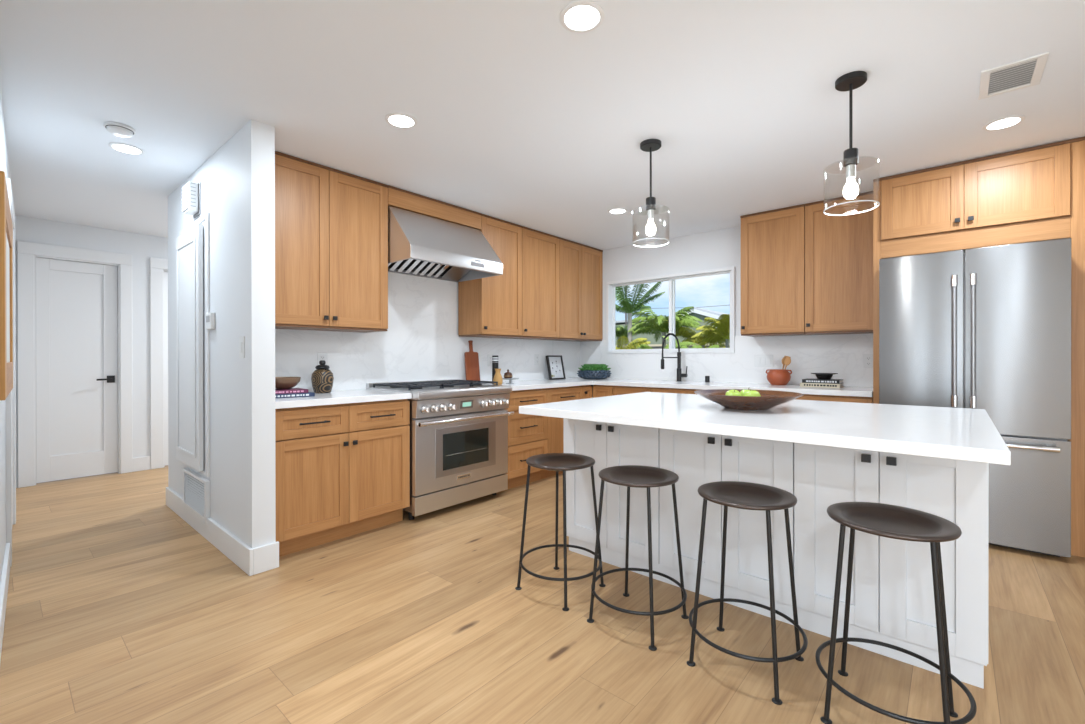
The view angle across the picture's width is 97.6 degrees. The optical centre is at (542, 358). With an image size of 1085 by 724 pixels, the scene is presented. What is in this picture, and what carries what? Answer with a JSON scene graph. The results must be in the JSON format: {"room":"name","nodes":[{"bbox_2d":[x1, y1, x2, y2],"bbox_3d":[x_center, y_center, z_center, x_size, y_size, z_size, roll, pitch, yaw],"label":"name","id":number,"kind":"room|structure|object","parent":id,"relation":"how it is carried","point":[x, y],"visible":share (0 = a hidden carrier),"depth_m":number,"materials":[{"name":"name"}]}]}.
{"room":"kitchen","nodes":[
{"label":"kitchen","id":0,"kind":"room"},
{"bbox_2d":[0,91,15,581],"bbox_3d":[-2.710,-0.061,2.290,5.589,2.440,0.140,0,0,43],"label":"wall","id":1,"kind":"structure","parent":0,"point":[4,160],"depth_m":2.42,"materials":[{"name":"white paint"}]},
{"bbox_2d":[0,542,9,660],"bbox_3d":[-1.787,1.090,1.540,3.202,0.140,0.016,0,0,43],"label":"baseboard","id":2,"kind":"structure","parent":1,"relation":"attached to","point":[4,583],"depth_m":2.16,"materials":[{"name":"white paint"}]},
{"bbox_2d":[0,171,12,399],"bbox_3d":[-1.938,-0.218,1.699,0.860,0.685,0.044,0,0,43],"label":"picture","id":3,"kind":"object","parent":1,"relation":"attached to","point":[6,227],"visible":1,"depth_m":1.46,"materials":[{"name":"brown wood"}]},
{"bbox_2d":[6,233,9,362],"bbox_3d":[-1.939,-0.218,1.698,0.640,0.465,0.033,0,0,43],"label":"print","id":4,"kind":"object","parent":3,"relation":"attached to","point":[7,234],"depth_m":1.77,"materials":[{"name":"white paper"}]},
{"bbox_2d":[6,178,15,566],"bbox_3d":[-3.364,0.078,3.009,1.091,2.160,0.020,0,0,43],"label":"door","id":5,"kind":"structure","parent":1,"relation":"in","point":[11,398],"depth_m":2.71,"materials":[{"name":"white paint"}]},
{"bbox_2d":[15,215,167,487],"bbox_3d":[-3.627,-0.067,5.600,0.140,2.440,4.600,0,0,41],"label":"wall","id":6,"kind":"structure","parent":0,"point":[141,247],"depth_m":4.87,"materials":[{"name":"white paint"}]},
{"bbox_2d":[17,241,132,487],"bbox_3d":[-4.484,0.051,4.586,0.153,2.210,0.783,0,0,41],"label":"door","id":7,"kind":"structure","parent":6,"relation":"in","point":[75,316],"depth_m":4.55,"materials":[{"name":"white paint"}]},
{"bbox_2d":[133,456,150,471],"bbox_3d":[-4.133,1.085,4.898,0.016,0.140,0.144,0,0,41],"label":"baseboard","id":8,"kind":"structure","parent":6,"relation":"attached to","point":[139,463],"depth_m":4.89,"materials":[{"name":"white paint"}]},
{"bbox_2d":[150,257,167,468],"bbox_3d":[-3.826,0.049,5.348,0.150,2.210,0.942,0,0,41],"label":"door","id":9,"kind":"structure","parent":6,"relation":"in","point":[158,275],"depth_m":4.99,"materials":[{"name":"white paint"}]},
{"bbox_2d":[168,119,275,547],"bbox_3d":[-2.225,-0.063,3.201,1.862,2.440,0.117,0,0,41],"label":"wall partition","id":10,"kind":"structure","parent":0,"point":[237,181],"depth_m":2.69,"materials":[{"name":"white paint"}]},
{"bbox_2d":[182,181,200,217],"bbox_3d":[-2.356,-1.067,3.188,0.167,0.212,0.068,0,0,41],"label":"door chime","id":11,"kind":"object","parent":10,"relation":"attached to","point":[191,191],"visible":1,"depth_m":3.16,"materials":[{"name":"white plastic"}]},
{"bbox_2d":[176,212,209,476],"bbox_3d":[-2.408,-0.088,3.254,0.715,1.690,0.041,0,0,41],"label":"access panel","id":12,"kind":"object","parent":10,"relation":"attached to","point":[189,242],"visible":1,"depth_m":3.18,"materials":[{"name":"white paint"}]},
{"bbox_2d":[183,468,209,524],"bbox_3d":[-2.344,0.920,3.211,0.550,0.275,0.026,0,0,41],"label":"air vent","id":13,"kind":"object","parent":10,"relation":"in","point":[196,488],"visible":1,"depth_m":3.17,"materials":[{"name":"white metal"}]},
{"bbox_2d":[206,312,214,329],"bbox_3d":[-2.087,-0.235,2.985,0.110,0.105,0.028,0,0,41],"label":"thermostat","id":14,"kind":"object","parent":10,"relation":"attached to","point":[210,317],"visible":1,"depth_m":2.96,"materials":[{"name":"white plastic"}]},
{"bbox_2d":[166,487,278,575],"bbox_3d":[-2.219,1.087,3.195,1.880,0.140,0.148,0,0,41],"label":"baseboard","id":15,"kind":"structure","parent":10,"relation":"attached to","point":[252,561],"depth_m":2.72,"materials":[{"name":"white paint"}]},
{"bbox_2d":[239,336,244,357],"bbox_3d":[-1.670,-0.062,2.637,0.074,0.120,0.009,0,0,41],"label":"light switch","id":16,"kind":"object","parent":10,"relation":"attached to","point":[242,338],"visible":1,"depth_m":2.63,"materials":[{"name":"white plastic"}]},
{"bbox_2d":[275,272,579,391],"bbox_3d":[-1.157,-0.068,4.931,1.212,2.440,3.898,0,0,41],"label":"backsplash","id":17,"kind":"structure","parent":0,"point":[421,341],"depth_m":4.06,"materials":[{"name":"white stone"}]},
{"bbox_2d":[317,353,327,364],"bbox_3d":[-1.609,0.016,3.477,0.008,0.116,0.074,0,0,41],"label":"power outlet","id":18,"kind":"object","parent":17,"relation":"attached to","point":[320,356],"visible":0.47,"depth_m":3.47,"materials":[{"name":"white plastic"}]},
{"bbox_2d":[275,151,387,332],"bbox_3d":[-1.544,-0.741,3.276,0.352,1.078,0.887,0,0,41],"label":"upper cabinet","id":19,"kind":"object","parent":17,"relation":"attached to","point":[331,225],"visible":0.8,"depth_m":3.19,"materials":[{"name":"brown wood"}]},
{"bbox_2d":[387,185,481,229],"bbox_3d":[-0.968,-1.213,3.972,0.349,0.138,0.917,0,0,41],"label":"valance","id":20,"kind":"object","parent":17,"relation":"attached to","point":[398,198],"visible":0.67,"depth_m":3.81,"materials":[{"name":"brown wood"}]},
{"bbox_2d":[388,205,502,281],"bbox_3d":[-0.860,-0.923,3.878,0.612,0.430,0.903,0,0,41],"label":"range hood","id":21,"kind":"object","parent":17,"relation":"attached to","point":[420,245],"visible":0.88,"depth_m":3.74,"materials":[{"name":"silver metal"}]},
{"bbox_2d":[388,268,458,281],"bbox_3d":[-1.071,-0.720,4.061,0.024,0.025,0.877,0,0,41],"label":"filter","id":22,"kind":"object","parent":21,"relation":"on","point":[396,270],"depth_m":4.10,"materials":[{"name":"grey metal"}]},
{"bbox_2d":[458,214,521,337],"bbox_3d":[-0.480,-0.744,4.505,0.352,1.078,0.521,0,0,41],"label":"upper cabinet","id":23,"kind":"object","parent":17,"relation":"attached to","point":[488,307],"visible":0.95,"depth_m":4.39,"materials":[{"name":"brown wood"}]},
{"bbox_2d":[487,354,492,365],"bbox_3d":[-0.519,0.017,4.735,0.008,0.116,0.074,0,0,41],"label":"power outlet","id":24,"kind":"object","parent":17,"relation":"attached to","point":[489,356],"visible":0.94,"depth_m":4.72,"materials":[{"name":"white plastic"}]},
{"bbox_2d":[506,226,559,339],"bbox_3d":[-0.119,-0.745,4.923,0.352,1.078,0.577,0,0,41],"label":"upper cabinet","id":25,"kind":"object","parent":17,"relation":"attached to","point":[540,250],"visible":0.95,"depth_m":4.82,"materials":[{"name":"brown wood"}]},
{"bbox_2d":[545,238,602,341],"bbox_3d":[0.339,-0.747,5.452,0.352,1.078,0.817,0,0,41],"label":"upper cabinet","id":26,"kind":"object","parent":17,"relation":"attached to","point":[581,266],"visible":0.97,"depth_m":5.34,"materials":[{"name":"brown wood"}]},
{"bbox_2d":[0,0,1084,249],"bbox_3d":[-1.646,-1.355,1.700,12.300,0.150,9.500,0,0,41],"label":"ceiling","id":27,"kind":"structure","parent":0,"point":[525,119],"depth_m":2.33,"materials":[{"name":"white paint"}]},
{"bbox_2d":[103,121,135,136],"bbox_3d":[-2.341,-1.263,2.632,0.136,0.036,0.136,0,0,41],"label":"smoke detector","id":28,"kind":"object","parent":27,"relation":"attached to","point":[116,128],"visible":1,"depth_m":2.60,"materials":[{"name":"white plastic"}]},
{"bbox_2d":[108,142,144,154],"bbox_3d":[-2.537,-1.278,2.901,0.168,0.006,0.168,0,0,41],"label":"recessed light","id":29,"kind":"object","parent":27,"relation":"in","point":[122,147],"visible":1,"depth_m":2.89,"materials":[{"name":"white paint"}]},
{"bbox_2d":[385,112,416,127],"bbox_3d":[-0.760,-1.279,2.560,0.168,0.006,0.168,0,0,41],"label":"recessed light","id":30,"kind":"object","parent":27,"relation":"in","point":[396,119],"visible":1,"depth_m":2.55,"materials":[{"name":"white paint"}]},
{"bbox_2d":[560,0,604,32],"bbox_3d":[0.148,-1.278,1.784,0.168,0.006,0.168,0,0,41],"label":"recessed light","id":31,"kind":"object","parent":27,"relation":"in","point":[583,16],"visible":1,"depth_m":1.78,"materials":[{"name":"white paint"}]},
{"bbox_2d":[608,208,626,213],"bbox_3d":[0.655,-1.284,4.143,0.168,0.006,0.168,0,0,41],"label":"recessed light","id":32,"kind":"object","parent":27,"relation":"in","point":[614,210],"visible":1,"depth_m":4.12,"materials":[{"name":"white paint"}]},
{"bbox_2d":[632,139,669,246],"bbox_3d":[0.646,-0.987,2.838,0.217,0.596,0.217,0,0,41],"label":"pendant lamp","id":33,"kind":"object","parent":27,"relation":"hanging from","point":[649,145],"visible":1,"depth_m":2.82,"materials":[{"name":"black metal"}]},
{"bbox_2d":[648,209,653,219],"bbox_3d":[0.646,-0.857,2.838,0.038,0.055,0.038,0,0,41],"label":"socket","id":34,"kind":"object","parent":33,"relation":"attached to","point":[650,211],"depth_m":2.82,"materials":[{"name":"grey"}]},
{"bbox_2d":[823,71,879,215],"bbox_3d":[1.416,-0.986,2.182,0.217,0.596,0.217,0,0,41],"label":"pendant lamp","id":35,"kind":"object","parent":27,"relation":"hanging from","point":[853,80],"visible":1,"depth_m":2.17,"materials":[{"name":"black metal"}]},
{"bbox_2d":[843,148,857,178],"bbox_3d":[1.416,-0.893,2.182,0.058,0.127,0.058,0,0,41],"label":"socket","id":36,"kind":"object","parent":35,"relation":"attached to","point":[850,156],"depth_m":2.17,"materials":[{"name":"black metal"}]},
{"bbox_2d":[983,115,1024,130],"bbox_3d":[2.515,-1.282,2.592,0.168,0.006,0.168,0,0,41],"label":"recessed light","id":37,"kind":"object","parent":27,"relation":"in","point":[1005,122],"visible":1,"depth_m":2.58,"materials":[{"name":"white paint"}]},
{"bbox_2d":[978,52,1048,99],"bbox_3d":[2.137,-1.280,2.168,0.210,0.008,0.300,0,0,41],"label":"ceiling vent","id":38,"kind":"object","parent":27,"relation":"in","point":[1016,75],"visible":1,"depth_m":2.16,"materials":[{"name":"white plastic"}]},
{"bbox_2d":[0,465,1084,723],"bbox_3d":[-1.644,1.220,1.705,12.300,0.120,9.500,0,0,41],"label":"floor","id":39,"kind":"structure","parent":0,"point":[119,611],"depth_m":2.00,"materials":[{"name":"brown wood"}]},
{"bbox_2d":[275,399,409,556],"bbox_3d":[-1.442,0.719,3.190,0.652,0.874,0.884,0,0,41],"label":"base cabinet","id":40,"kind":"object","parent":39,"relation":"on","point":[342,470],"visible":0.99,"depth_m":2.96,"materials":[{"name":"brown wood"}]},
{"bbox_2d":[275,389,411,408],"bbox_3d":[-1.443,0.261,3.191,0.632,0.040,0.887,0,0,41],"label":"countertop","id":41,"kind":"structure","parent":40,"relation":"on","point":[360,395],"depth_m":3.02,"materials":[{"name":"white stone"}]},
{"bbox_2d":[275,392,314,397],"bbox_3d":[-1.616,0.230,3.017,0.262,0.024,0.201,0,0,-42],"label":"book","id":42,"kind":"object","parent":41,"relation":"on","point":[309,394],"visible":0.62,"depth_m":2.96,"materials":[{"name":"blue paper"}]},
{"bbox_2d":[275,388,307,393],"bbox_3d":[-1.640,0.206,3.006,0.238,0.022,0.201,0,0,-43],"label":"book","id":43,"kind":"object","parent":42,"relation":"on","point":[292,390],"visible":0.62,"depth_m":2.97,"materials":[{"name":"pink paper"}]},
{"bbox_2d":[275,377,300,388],"bbox_3d":[-1.644,0.156,3.018,0.197,0.073,0.197,0,0,41],"label":"bowl","id":44,"kind":"object","parent":43,"relation":"on","point":[280,382],"visible":0.79,"depth_m":2.96,"materials":[{"name":"brown wood"}]},
{"bbox_2d":[311,360,333,392],"bbox_3d":[-1.538,0.127,3.323,0.144,0.228,0.144,0,0,41],"label":"jar","id":45,"kind":"object","parent":41,"relation":"on","point":[322,378],"visible":0.99,"depth_m":3.28,"materials":[{"name":"brown ceramic"}]},
{"bbox_2d":[366,379,513,519],"bbox_3d":[-0.811,0.673,3.840,0.737,0.962,0.915,0,0,41],"label":"gas range","id":46,"kind":"object","parent":39,"relation":"on","point":[459,428],"visible":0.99,"depth_m":3.58,"materials":[{"name":"grey metal"}]},
{"bbox_2d":[366,384,511,399],"bbox_3d":[-0.819,0.258,3.846,0.712,0.062,0.913,0,0,41],"label":"cooktop","id":47,"kind":"object","parent":46,"relation":"in","point":[456,391],"depth_m":3.60,"materials":[{"name":"silver metal"}]},
{"bbox_2d":[503,388,547,490],"bbox_3d":[-0.359,0.716,4.441,0.652,0.874,0.572,0,0,41],"label":"base cabinet","id":48,"kind":"object","parent":39,"relation":"on","point":[527,434],"visible":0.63,"depth_m":4.24,"materials":[{"name":"brown wood"}]},
{"bbox_2d":[490,377,872,396],"bbox_3d":[0.992,0.257,4.154,3.053,0.040,1.916,0,0,41],"label":"countertop","id":49,"kind":"structure","parent":48,"relation":"on","point":[544,383],"depth_m":4.32,"materials":[{"name":"white stone"}]},
{"bbox_2d":[464,340,479,380],"bbox_3d":[-0.667,0.033,4.493,0.058,0.409,0.164,0,0,41],"label":"cutting board","id":50,"kind":"object","parent":49,"relation":"on","point":[472,371],"visible":0.84,"depth_m":4.49,"materials":[{"name":"brown wood"}]},
{"bbox_2d":[492,355,498,383],"bbox_3d":[-0.445,0.104,4.480,0.062,0.266,0.062,0,0,41],"label":"pepper mill","id":51,"kind":"object","parent":49,"relation":"on","point":[495,360],"visible":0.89,"depth_m":4.45,"materials":[{"name":"black"}]},
{"bbox_2d":[493,369,502,384],"bbox_3d":[-0.406,0.165,4.327,0.088,0.145,0.088,0,0,41],"label":"bud vase","id":52,"kind":"object","parent":49,"relation":"on","point":[497,377],"visible":0.92,"depth_m":4.30,"materials":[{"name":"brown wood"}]},
{"bbox_2d":[502,378,518,383],"bbox_3d":[-0.304,0.211,4.490,0.176,0.053,0.176,0,0,41],"label":"dish","id":53,"kind":"object","parent":49,"relation":"on","point":[509,379],"visible":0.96,"depth_m":4.43,"materials":[{"name":"grey ceramic"}]},
{"bbox_2d":[504,369,511,377],"bbox_3d":[-0.324,0.146,4.474,0.084,0.089,0.084,0,0,41],"label":"lidded pot","id":54,"kind":"object","parent":53,"relation":"on","point":[507,374],"visible":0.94,"depth_m":4.44,"materials":[{"name":"brown wood"}]},
{"bbox_2d":[546,355,565,379],"bbox_3d":[0.150,0.101,5.363,0.085,0.272,0.255,0,0,41],"label":"picture","id":55,"kind":"object","parent":49,"relation":"on","point":[555,366],"visible":0.98,"depth_m":5.36,"materials":[{"name":"black"}]},
{"bbox_2d":[549,357,563,377],"bbox_3d":[0.147,0.102,5.366,0.056,0.241,0.227,0,0,41],"label":"print","id":56,"kind":"object","parent":55,"relation":"attached to","point":[556,367],"depth_m":5.37,"materials":[{"name":"white"}]},
{"bbox_2d":[577,370,611,378],"bbox_3d":[0.589,0.182,5.430,0.397,0.105,0.401,0,0,41],"label":"bowl","id":57,"kind":"object","parent":49,"relation":"on","point":[586,374],"visible":0.92,"depth_m":5.28,"materials":[{"name":"blue ceramic"}]},
{"bbox_2d":[578,364,610,370],"bbox_3d":[0.590,0.106,5.425,0.383,0.088,0.368,0,0,28],"label":"plants","id":58,"kind":"object","parent":57,"relation":"in","point":[592,367],"visible":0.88,"depth_m":5.33,"materials":[{"name":"green plant"}]},
{"bbox_2d":[661,333,687,380],"bbox_3d":[1.330,-0.013,4.861,0.310,0.496,0.107,0,0,-17],"label":"kitchen faucet","id":59,"kind":"object","parent":49,"relation":"on","point":[680,374],"visible":1,"depth_m":4.89,"materials":[{"name":"black metal"}]},
{"bbox_2d":[705,376,709,381],"bbox_3d":[1.639,0.204,4.726,0.044,0.062,0.044,0,0,41],"label":"air gap cap","id":60,"kind":"object","parent":49,"relation":"on","point":[707,378],"visible":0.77,"depth_m":4.71,"materials":[{"name":"black metal"}]},
{"bbox_2d":[766,369,791,384],"bbox_3d":[2.110,0.167,4.246,0.196,0.138,0.196,0,0,-4],"label":"terracotta pot","id":61,"kind":"object","parent":49,"relation":"on","point":[774,376],"visible":0.98,"depth_m":4.18,"materials":[{"name":"brown ceramic"}]},
{"bbox_2d":[781,356,786,369],"bbox_3d":[2.144,0.090,4.222,0.073,0.232,0.024,0,0,29],"label":"wooden spoon","id":62,"kind":"object","parent":61,"relation":"in","point":[784,357],"visible":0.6,"depth_m":4.22,"materials":[{"name":"brown wood"}]},
{"bbox_2d":[784,356,790,369],"bbox_3d":[2.139,0.093,4.180,0.017,0.227,0.093,0,0,-31],"label":"wooden spoon","id":63,"kind":"object","parent":61,"relation":"in","point":[787,361],"visible":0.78,"depth_m":4.16,"materials":[{"name":"brown wood"}]},
{"bbox_2d":[800,383,842,387],"bbox_3d":[2.334,0.220,3.972,0.288,0.032,0.191,0,0,41],"label":"book","id":64,"kind":"object","parent":49,"relation":"on","point":[825,385],"visible":0.91,"depth_m":3.90,"materials":[{"name":"beige paper"}]},
{"bbox_2d":[802,378,843,383],"bbox_3d":[2.342,0.189,3.972,0.270,0.030,0.191,0,0,41],"label":"book","id":65,"kind":"object","parent":64,"relation":"on","point":[808,380],"visible":1,"depth_m":3.92,"materials":[{"name":"black paper"}]},
{"bbox_2d":[811,373,837,378],"bbox_3d":[2.350,0.148,3.965,0.196,0.051,0.196,0,0,41],"label":"footed bowl","id":66,"kind":"object","parent":65,"relation":"on","point":[818,375],"visible":0.94,"depth_m":3.92,"materials":[{"name":"black ceramic"}]},
{"bbox_2d":[515,453,605,610],"bbox_3d":[0.092,0.834,2.404,0.415,0.646,0.415,0,0,41],"label":"bar stool","id":67,"kind":"object","parent":39,"relation":"on","point":[557,462],"visible":0.98,"depth_m":2.39,"materials":[{"name":"brown metal"}]},
{"bbox_2d":[541,386,582,478],"bbox_3d":[0.012,0.715,4.869,0.652,0.874,0.553,0,0,41],"label":"base cabinet","id":68,"kind":"object","parent":39,"relation":"on","point":[555,425],"visible":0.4,"depth_m":4.60,"materials":[{"name":"brown wood"}]},
{"bbox_2d":[581,385,591,398],"bbox_3d":[0.247,0.714,5.145,0.647,0.874,0.164,0,0,41],"label":"base cabinet","id":69,"kind":"object","parent":39,"relation":"on","point":[587,389],"visible":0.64,"depth_m":4.96,"materials":[{"name":"brown wood"}]},
{"bbox_2d":[593,385,613,397],"bbox_3d":[0.824,0.713,5.168,0.240,0.874,0.620,0,0,41],"label":"base cabinet","id":70,"kind":"object","parent":39,"relation":"on","point":[598,390],"visible":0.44,"depth_m":4.94,"materials":[{"name":"brown wood"}]},
{"bbox_2d":[587,465,688,650],"bbox_3d":[0.424,0.834,2.109,0.415,0.646,0.415,0,0,41],"label":"bar stool","id":71,"kind":"object","parent":39,"relation":"on","point":[636,476],"visible":1,"depth_m":2.10,"materials":[{"name":"brown metal"}]},
{"bbox_2d":[613,386,695,395],"bbox_3d":[1.239,0.714,4.792,0.873,0.874,0.647,0,0,41],"label":"base cabinet","id":72,"kind":"object","parent":39,"relation":"on","point":[617,390],"visible":0.18,"depth_m":4.61,"materials":[{"name":"brown wood"}]},
{"bbox_2d":[687,481,807,704],"bbox_3d":[0.776,0.835,1.815,0.415,0.646,0.415,0,0,41],"label":"bar stool","id":73,"kind":"object","parent":39,"relation":"on","point":[736,494],"visible":1,"depth_m":1.80,"materials":[{"name":"brown metal"}]},
{"bbox_2d":[563,418,988,688],"bbox_3d":[1.143,0.726,2.613,1.875,0.859,0.997,0,0,41],"label":"kitchen island","id":74,"kind":"object","parent":39,"relation":"on","point":[892,602],"visible":0.67,"depth_m":2.01,"materials":[{"name":"white paint"}]},
{"bbox_2d":[519,392,1010,464],"bbox_3d":[1.048,0.276,2.472,1.890,0.040,1.412,0,0,41],"label":"island countertop","id":75,"kind":"structure","parent":74,"relation":"on","point":[965,434],"depth_m":1.99,"materials":[{"name":"white stone"}]},
{"bbox_2d":[694,389,803,410],"bbox_3d":[1.046,0.215,2.436,0.515,0.081,0.515,0,0,41],"label":"fruit bowl","id":76,"kind":"object","parent":75,"relation":"on","point":[768,399],"visible":0.98,"depth_m":2.31,"materials":[{"name":"brown wood"}]},
{"bbox_2d":[725,389,741,395],"bbox_3d":[0.978,0.196,2.434,0.080,0.084,0.081,0,0,11],"label":"apple","id":77,"kind":"object","parent":76,"relation":"in","point":[735,392],"visible":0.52,"depth_m":2.41,"materials":[{"name":"green food"}]},
{"bbox_2d":[740,388,752,395],"bbox_3d":[1.069,0.192,2.478,0.081,0.083,0.080,0,0,-36],"label":"apple","id":78,"kind":"object","parent":76,"relation":"in","point":[742,392],"visible":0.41,"depth_m":2.46,"materials":[{"name":"green food"}]},
{"bbox_2d":[744,390,760,396],"bbox_3d":[1.055,0.195,2.390,0.080,0.084,0.080,0,0,-30],"label":"apple","id":79,"kind":"object","parent":76,"relation":"in","point":[749,393],"visible":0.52,"depth_m":2.36,"materials":[{"name":"green food"}]},
{"bbox_2d":[796,394,872,402],"bbox_3d":[2.316,0.715,3.856,0.658,0.874,0.652,0,0,41],"label":"base cabinet","id":80,"kind":"object","parent":39,"relation":"on","point":[855,399],"visible":0.05,"depth_m":3.57,"materials":[{"name":"brown wood"}]},
{"bbox_2d":[815,502,976,723],"bbox_3d":[1.119,0.835,1.532,0.415,0.646,0.415,0,0,41],"label":"bar stool","id":81,"kind":"object","parent":39,"relation":"on","point":[879,519],"visible":1,"depth_m":1.52,"materials":[{"name":"brown metal"}]},
{"bbox_2d":[879,238,1070,557],"bbox_3d":[2.850,0.238,3.207,0.883,1.830,0.832,0,0,41],"label":"refrigerator","id":82,"kind":"object","parent":39,"relation":"on","point":[987,328],"visible":0.65,"depth_m":2.84,"materials":[{"name":"grey metal"}]},
{"bbox_2d":[873,137,1084,556],"bbox_3d":[2.979,-0.066,3.271,1.100,2.436,0.666,0,0,41],"label":"surround","id":83,"kind":"object","parent":39,"relation":"on","point":[1033,194],"visible":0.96,"depth_m":2.96,"materials":[{"name":"brown wood"}]},
{"bbox_2d":[580,226,1045,397],"bbox_3d":[3.215,-0.069,3.612,7.150,2.440,0.172,0,0,41],"label":"wall","id":84,"kind":"structure","parent":0,"point":[842,354],"depth_m":4.77,"materials":[{"name":"white paint"}]},
{"bbox_2d":[606,267,734,353],"bbox_3d":[1.355,-0.479,5.174,1.482,0.843,0.122,0,0,41],"label":"window","id":85,"kind":"structure","parent":84,"relation":"in","point":[610,286],"depth_m":5.14,"materials":[{"name":"white paint"}]},
{"bbox_2d":[754,355,772,366],"bbox_3d":[2.082,0.024,4.472,0.168,0.116,0.009,0,0,41],"label":"light switch","id":86,"kind":"object","parent":84,"relation":"attached to","point":[759,360],"visible":1,"depth_m":4.47,"materials":[{"name":"white plastic"}]},
{"bbox_2d":[740,204,809,336],"bbox_3d":[2.080,-0.746,4.235,0.517,1.078,0.352,0,0,41],"label":"upper cabinet","id":87,"kind":"object","parent":84,"relation":"attached to","point":[772,241],"visible":0.96,"depth_m":4.11,"materials":[{"name":"brown wood"}]},
{"bbox_2d":[805,191,872,334],"bbox_3d":[2.466,-0.746,3.901,0.497,1.078,0.352,0,0,41],"label":"upper cabinet","id":88,"kind":"object","parent":84,"relation":"attached to","point":[838,249],"visible":0.87,"depth_m":3.80,"materials":[{"name":"brown wood"}]},
{"bbox_2d":[863,354,872,367],"bbox_3d":[2.702,0.021,3.936,0.074,0.116,0.008,0,0,41],"label":"power outlet","id":89,"kind":"object","parent":84,"relation":"attached to","point":[867,358],"visible":0.84,"depth_m":3.94,"materials":[{"name":"white plastic"}]},
{"label":"outside","id":90,"kind":"structure","parent":0,"visible":0},
{"bbox_3d":[13.717,1.406,21.210,60.000,0.100,39.500,0,0,41],"label":"lawn","id":91,"kind":"structure","parent":90,"visible":0},
{"bbox_2d":[625,287,626,344],"bbox_3d":[2.776,-0.823,15.794,0.055,4.400,0.055,0,0,-27],"label":"utility pole","id":92,"kind":"object","parent":91,"relation":"on","point":[625,287],"visible":0.02,"depth_m":15.77,"materials":[{"name":"grey"}]},
{"bbox_2d":[616,335,650,348],"bbox_3d":[1.732,0.455,10.455,1.394,1.870,1.336,0,0,7],"label":"bush","id":93,"kind":"object","parent":91,"relation":"on","point":[644,341],"visible":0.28,"depth_m":10.09,"materials":[{"name":"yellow plant"}]},
{"bbox_2d":[616,316,657,346],"bbox_3d":[1.932,0.133,12.052,1.773,2.507,1.556,0,0,-17],"label":"palm tree","id":94,"kind":"object","parent":91,"relation":"on","point":[622,330],"visible":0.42,"depth_m":11.80,"materials":[{"name":"green plant"}]},
{"bbox_2d":[615,281,664,342],"bbox_3d":[2.076,-0.432,11.181,1.560,3.640,1.544,0,0,-5],"label":"palm tree","id":95,"kind":"object","parent":91,"relation":"on","point":[625,303],"visible":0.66,"depth_m":10.99,"materials":[{"name":"green plant"}]},
{"bbox_2d":[633,339,695,348],"bbox_3d":[2.410,0.486,9.857,1.314,1.810,1.456,0,0,38],"label":"bush","id":96,"kind":"object","parent":91,"relation":"on","point":[686,344],"visible":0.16,"depth_m":9.82,"materials":[{"name":"green plant"}]},
{"bbox_2d":[628,305,701,348],"bbox_3d":[2.840,0.002,11.032,1.692,2.772,2.214,0,0,11],"label":"palm tree","id":97,"kind":"object","parent":91,"relation":"on","point":[657,324],"visible":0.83,"depth_m":10.88,"materials":[{"name":"green plant"}]},
{"bbox_2d":[616,343,729,348],"bbox_3d":[3.743,0.486,13.506,13.000,1.790,0.280,0,0,41],"label":"wall","id":98,"kind":"structure","parent":91,"relation":"on","point":[654,346],"depth_m":13.67,"materials":[{"name":"grey"}]},
{"bbox_2d":[616,307,729,344],"bbox_3d":[6.794,-0.264,21.629,8.300,3.250,8.320,0,0,41],"label":"house","id":99,"kind":"structure","parent":91,"relation":"on","point":[700,313],"depth_m":17.47,"materials":[{"name":"grey paint"}]},
{"bbox_2d":[662,336,719,348],"bbox_3d":[3.046,0.470,9.224,1.347,1.843,1.197,0,0,3],"label":"bush","id":100,"kind":"object","parent":91,"relation":"on","point":[680,343],"visible":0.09,"depth_m":9.42,"materials":[{"name":"green plant"}]},
{"bbox_2d":[664,325,728,347],"bbox_3d":[3.801,0.223,10.868,1.778,2.330,1.978,0,0,-41],"label":"palm tree","id":101,"kind":"object","parent":91,"relation":"on","point":[686,332],"visible":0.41,"depth_m":10.72,"materials":[{"name":"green plant"}]},
{"bbox_2d":[691,314,729,347],"bbox_3d":[3.898,0.250,10.015,1.429,2.278,1.397,0,0,-40],"label":"palm tree","id":102,"kind":"object","parent":91,"relation":"on","point":[720,333],"visible":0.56,"depth_m":9.96,"materials":[{"name":"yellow plant"}]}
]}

